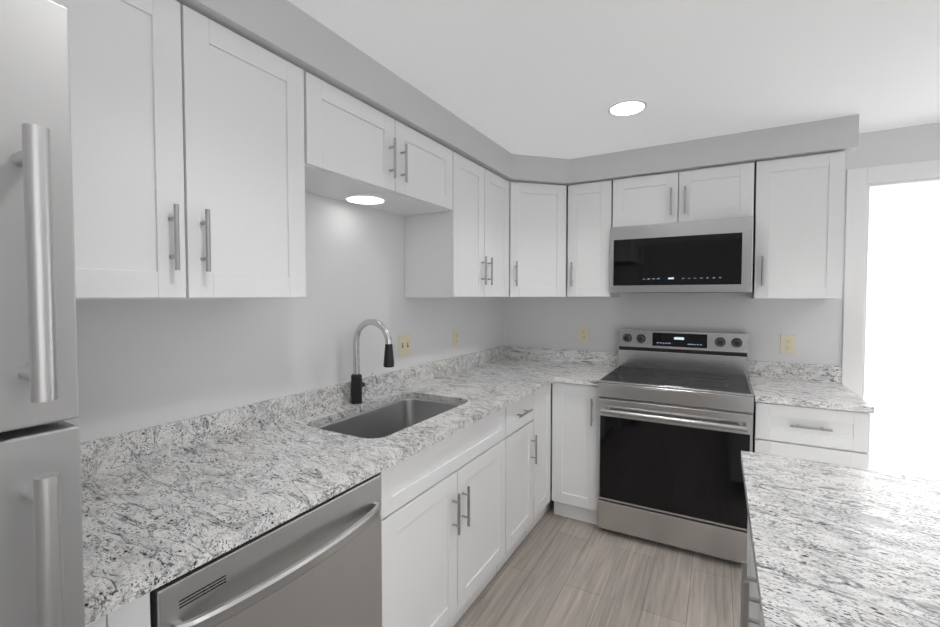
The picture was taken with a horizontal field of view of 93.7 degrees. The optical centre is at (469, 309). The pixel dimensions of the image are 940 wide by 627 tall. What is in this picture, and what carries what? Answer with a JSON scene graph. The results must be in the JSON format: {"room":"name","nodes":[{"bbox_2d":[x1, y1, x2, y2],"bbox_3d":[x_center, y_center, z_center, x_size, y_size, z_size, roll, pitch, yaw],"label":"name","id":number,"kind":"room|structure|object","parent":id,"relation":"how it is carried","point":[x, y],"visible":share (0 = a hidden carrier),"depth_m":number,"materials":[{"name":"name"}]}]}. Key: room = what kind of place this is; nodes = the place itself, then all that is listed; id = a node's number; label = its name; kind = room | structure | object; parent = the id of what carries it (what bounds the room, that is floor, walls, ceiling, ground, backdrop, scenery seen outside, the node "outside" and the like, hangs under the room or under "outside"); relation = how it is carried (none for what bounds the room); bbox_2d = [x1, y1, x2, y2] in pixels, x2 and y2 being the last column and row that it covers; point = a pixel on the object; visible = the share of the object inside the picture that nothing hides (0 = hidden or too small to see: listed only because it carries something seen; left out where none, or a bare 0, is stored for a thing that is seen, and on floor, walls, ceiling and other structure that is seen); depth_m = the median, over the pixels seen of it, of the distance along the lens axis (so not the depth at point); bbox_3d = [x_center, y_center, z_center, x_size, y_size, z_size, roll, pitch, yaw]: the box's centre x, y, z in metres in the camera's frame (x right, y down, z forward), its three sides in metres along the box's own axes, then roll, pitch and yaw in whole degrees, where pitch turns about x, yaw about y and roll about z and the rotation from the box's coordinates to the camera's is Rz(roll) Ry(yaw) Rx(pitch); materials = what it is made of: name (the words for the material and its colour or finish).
{"room":"kitchen","nodes":[
{"label":"kitchen","id":0,"kind":"room"},
{"bbox_2d":[65,192,504,442],"bbox_3d":[-1.235,0.215,1.062,0.100,2.350,6.200,1,2,29],"label":"wall","id":1,"kind":"structure","parent":0,"point":[142,364],"depth_m":1.78,"materials":[{"name":"paint"}]},
{"bbox_2d":[51,0,305,299],"bbox_3d":[-0.869,-0.417,1.220,0.359,0.773,0.768,1,2,29],"label":"upper cabinet","id":2,"kind":"object","parent":1,"relation":"attached to","point":[188,153],"visible":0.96,"depth_m":1.14,"materials":[{"name":"white wood"}]},
{"bbox_2d":[304,71,452,215],"bbox_3d":[-0.445,-0.667,1.961,0.359,0.320,0.934,1,2,29],"label":"upper cabinet","id":3,"kind":"object","parent":1,"relation":"attached to","point":[352,145],"visible":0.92,"depth_m":1.79,"materials":[{"name":"white wood"}]},
{"bbox_2d":[345,193,384,203],"bbox_3d":[-0.472,-0.501,1.993,0.176,0.013,0.176,1,2,29],"label":"puck light","id":4,"kind":"object","parent":3,"relation":"attached to","point":[362,198],"visible":1,"depth_m":1.96,"materials":[{"name":"white plastic"}]},
{"bbox_2d":[398,334,410,356],"bbox_3d":[-0.363,0.199,2.485,0.016,0.120,0.118,1,2,29],"label":"light switch","id":5,"kind":"object","parent":1,"relation":"attached to","point":[404,345],"visible":1,"depth_m":2.48,"materials":[{"name":"beige plastic"}]},
{"bbox_2d":[453,329,458,346],"bbox_3d":[-0.094,0.190,2.969,0.008,0.120,0.075,1,2,29],"label":"electrical outlet","id":6,"kind":"object","parent":1,"relation":"attached to","point":[455,337],"visible":1,"depth_m":2.96,"materials":[{"name":"beige plastic"}]},
{"bbox_2d":[405,151,508,297],"bbox_3d":[-0.038,-0.463,2.687,0.359,0.773,0.700,1,2,29],"label":"upper cabinet","id":7,"kind":"object","parent":1,"relation":"attached to","point":[460,249],"visible":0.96,"depth_m":2.45,"materials":[{"name":"white wood"}]},
{"bbox_2d":[509,181,567,296],"bbox_3d":[0.402,-0.480,3.206,0.614,0.773,0.616,1,2,29],"label":"upper cabinet","id":8,"kind":"object","parent":1,"relation":"attached to","point":[538,239],"visible":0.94,"depth_m":2.99,"materials":[{"name":"white wood"}]},
{"bbox_2d":[454,502,740,626],"bbox_3d":[0.810,1.456,-0.056,4.800,0.060,6.200,1,2,29],"label":"floor","id":9,"kind":"structure","parent":0,"point":[555,570],"depth_m":2.17,"materials":[{"name":"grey wood"}]},
{"bbox_2d":[0,0,84,626],"bbox_3d":[-1.058,0.512,0.378,0.832,1.800,0.918,1,2,29],"label":"refrigerator","id":10,"kind":"object","parent":9,"relation":"on","point":[41,563],"visible":1,"depth_m":0.54,"materials":[{"name":"silver metal"}]},
{"bbox_2d":[85,592,150,626],"bbox_3d":[-0.909,0.953,0.929,0.617,0.883,0.153,1,2,29],"label":"cabinet end panel","id":11,"kind":"object","parent":9,"relation":"on","point":[135,613],"depth_m":0.80,"materials":[{"name":"white wood"}]},
{"bbox_2d":[150,474,381,626],"bbox_3d":[-0.680,0.945,1.260,0.687,0.879,0.631,1,2,29],"label":"dishwasher","id":12,"kind":"object","parent":9,"relation":"on","point":[318,565],"visible":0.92,"depth_m":1.10,"materials":[{"name":"silver metal"}]},
{"bbox_2d":[378,407,505,626],"bbox_3d":[-0.304,0.921,1.961,0.653,0.883,0.936,1,2,29],"label":"base cabinet","id":13,"kind":"object","parent":9,"relation":"on","point":[442,528],"visible":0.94,"depth_m":1.73,"materials":[{"name":"white wood"}]},
{"bbox_2d":[80,345,617,624],"bbox_3d":[-0.065,0.408,2.098,0.919,0.130,3.052,1,2,29],"label":"countertop","id":14,"kind":"structure","parent":13,"relation":"on","point":[162,504],"depth_m":1.33,"materials":[{"name":"stone"}]},
{"bbox_2d":[350,319,393,404],"bbox_3d":[-0.433,0.241,2.061,0.252,0.404,0.139,1,2,29],"label":"faucet","id":15,"kind":"object","parent":14,"relation":"on","point":[357,384],"visible":1,"depth_m":2.05,"materials":[{"name":"silver metal"}]},
{"bbox_2d":[314,398,461,438],"bbox_3d":[-0.330,0.589,1.958,0.431,0.219,0.736,1,2,29],"label":"sink","id":16,"kind":"object","parent":14,"relation":"in","point":[388,419],"visible":0.1,"depth_m":2.21,"materials":[{"name":"metal"}]},
{"bbox_2d":[496,393,536,571],"bbox_3d":[0.023,0.902,2.539,0.653,0.883,0.375,1,2,29],"label":"base cabinet","id":17,"kind":"object","parent":9,"relation":"on","point":[519,441],"visible":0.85,"depth_m":2.38,"materials":[{"name":"white wood"}]},
{"bbox_2d":[525,383,553,536],"bbox_3d":[0.329,0.884,3.115,0.617,0.883,0.911,1,2,29],"label":"base cabinet","id":18,"kind":"object","parent":9,"relation":"on","point":[542,481],"visible":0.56,"depth_m":2.71,"materials":[{"name":"white wood"}]},
{"bbox_2d":[552,382,598,524],"bbox_3d":[0.795,0.887,3.004,0.294,0.883,0.653,1,2,29],"label":"base cabinet","id":19,"kind":"object","parent":9,"relation":"on","point":[574,451],"visible":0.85,"depth_m":2.76,"materials":[{"name":"white wood"}]},
{"bbox_2d":[598,328,753,562],"bbox_3d":[1.247,0.743,2.694,0.779,1.192,0.722,1,2,29],"label":"range","id":20,"kind":"object","parent":9,"relation":"on","point":[675,421],"visible":0.96,"depth_m":2.47,"materials":[{"name":"silver metal"}]},
{"bbox_2d":[740,520,761,626],"bbox_3d":[1.064,0.961,0.698,1.016,0.884,1.095,1,2,29],"label":"base cabinet","id":21,"kind":"object","parent":9,"relation":"on","point":[750,614],"visible":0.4,"depth_m":1.07,"materials":[{"name":"white wood"}]},
{"bbox_2d":[741,451,939,626],"bbox_3d":[0.950,0.519,0.199,1.336,0.030,2.133,1,2,29],"label":"countertop","id":22,"kind":"structure","parent":21,"relation":"on","point":[834,545],"depth_m":0.91,"materials":[{"name":"stone"}]},
{"bbox_2d":[752,401,869,468],"bbox_3d":[1.812,0.906,2.429,0.450,0.883,0.653,1,2,29],"label":"base cabinet","id":23,"kind":"object","parent":9,"relation":"on","point":[836,437],"visible":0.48,"depth_m":2.16,"materials":[{"name":"white wood"}]},
{"bbox_2d":[748,360,873,412],"bbox_3d":[1.814,0.398,2.417,0.460,0.130,0.646,1,2,29],"label":"countertop","id":24,"kind":"structure","parent":23,"relation":"on","point":[808,385],"depth_m":2.48,"materials":[{"name":"stone"}]},
{"bbox_2d":[288,0,939,158],"bbox_3d":[0.810,-0.952,-0.133,4.800,0.060,6.200,1,2,29],"label":"ceiling","id":25,"kind":"structure","parent":0,"point":[551,78],"depth_m":1.75,"materials":[{"name":"paint"}]},
{"bbox_2d":[176,0,858,185],"bbox_3d":[0.239,-0.889,1.347,2.149,0.160,3.989,1,2,29],"label":"soffit ceiling","id":26,"kind":"structure","parent":25,"relation":"attached to","point":[288,31],"depth_m":2.26,"materials":[{"name":"paint"}]},
{"bbox_2d":[608,99,646,115],"bbox_3d":[0.773,-0.992,2.169,0.182,0.006,0.182,1,2,29],"label":"recessed light","id":27,"kind":"object","parent":25,"relation":"in","point":[628,107],"visible":1,"depth_m":2.16,"materials":[{"name":"white plastic"}]},
{"bbox_2d":[504,122,939,365],"bbox_3d":[2.312,0.168,2.559,4.600,2.350,0.100,1,2,29],"label":"wall","id":28,"kind":"structure","parent":0,"point":[814,326],"depth_m":2.85,"materials":[{"name":"paint"}]},
{"bbox_2d":[579,326,588,341],"bbox_3d":[0.858,0.183,3.320,0.075,0.120,0.008,1,2,29],"label":"electrical outlet","id":29,"kind":"object","parent":28,"relation":"attached to","point":[583,333],"visible":1,"depth_m":3.32,"materials":[{"name":"beige plastic"}]},
{"bbox_2d":[567,180,619,296],"bbox_3d":[0.869,-0.476,3.089,0.290,0.773,0.359,1,2,29],"label":"upper cabinet","id":30,"kind":"object","parent":28,"relation":"attached to","point":[590,214],"visible":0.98,"depth_m":2.97,"materials":[{"name":"white wood"}]},
{"bbox_2d":[613,162,753,226],"bbox_3d":[1.342,-0.694,2.814,0.778,0.320,0.359,1,2,29],"label":"upper cabinet","id":31,"kind":"object","parent":28,"relation":"attached to","point":[719,192],"visible":0.73,"depth_m":2.67,"materials":[{"name":"white wood"}]},
{"bbox_2d":[609,217,753,292],"bbox_3d":[1.328,-0.318,2.802,0.772,0.419,0.411,1,2,29],"label":"over-the-range microwave","id":32,"kind":"object","parent":31,"relation":"attached to","point":[709,256],"visible":1,"depth_m":2.60,"materials":[{"name":"black"}]},
{"bbox_2d":[780,335,794,354],"bbox_3d":[1.948,0.213,2.703,0.075,0.120,0.008,1,2,29],"label":"electrical outlet","id":33,"kind":"object","parent":28,"relation":"attached to","point":[787,344],"visible":1,"depth_m":2.70,"materials":[{"name":"beige plastic"}]},
{"bbox_2d":[751,150,845,298],"bbox_3d":[1.859,-0.454,2.530,0.390,0.781,0.359,1,2,29],"label":"upper cabinet","id":34,"kind":"object","parent":28,"relation":"attached to","point":[798,228],"visible":0.98,"depth_m":2.41,"materials":[{"name":"white wood"}]},
{"bbox_2d":[841,159,939,398],"bbox_3d":[2.682,0.275,2.341,1.118,2.150,0.120,1,2,29],"label":"door frame","id":35,"kind":"structure","parent":28,"relation":"attached to","point":[859,186],"depth_m":2.52,"materials":[{"name":"white"}]},
{"label":"outside","id":36,"kind":"structure","parent":0,"visible":0},
{"bbox_2d":[864,183,939,479],"bbox_3d":[2.884,0.063,2.691,2.138,2.650,0.001,1,2,29],"label":"doorway","id":37,"kind":"structure","parent":36,"point":[902,375],"depth_m":2.78,"materials":[{"name":"white"}]}
]}

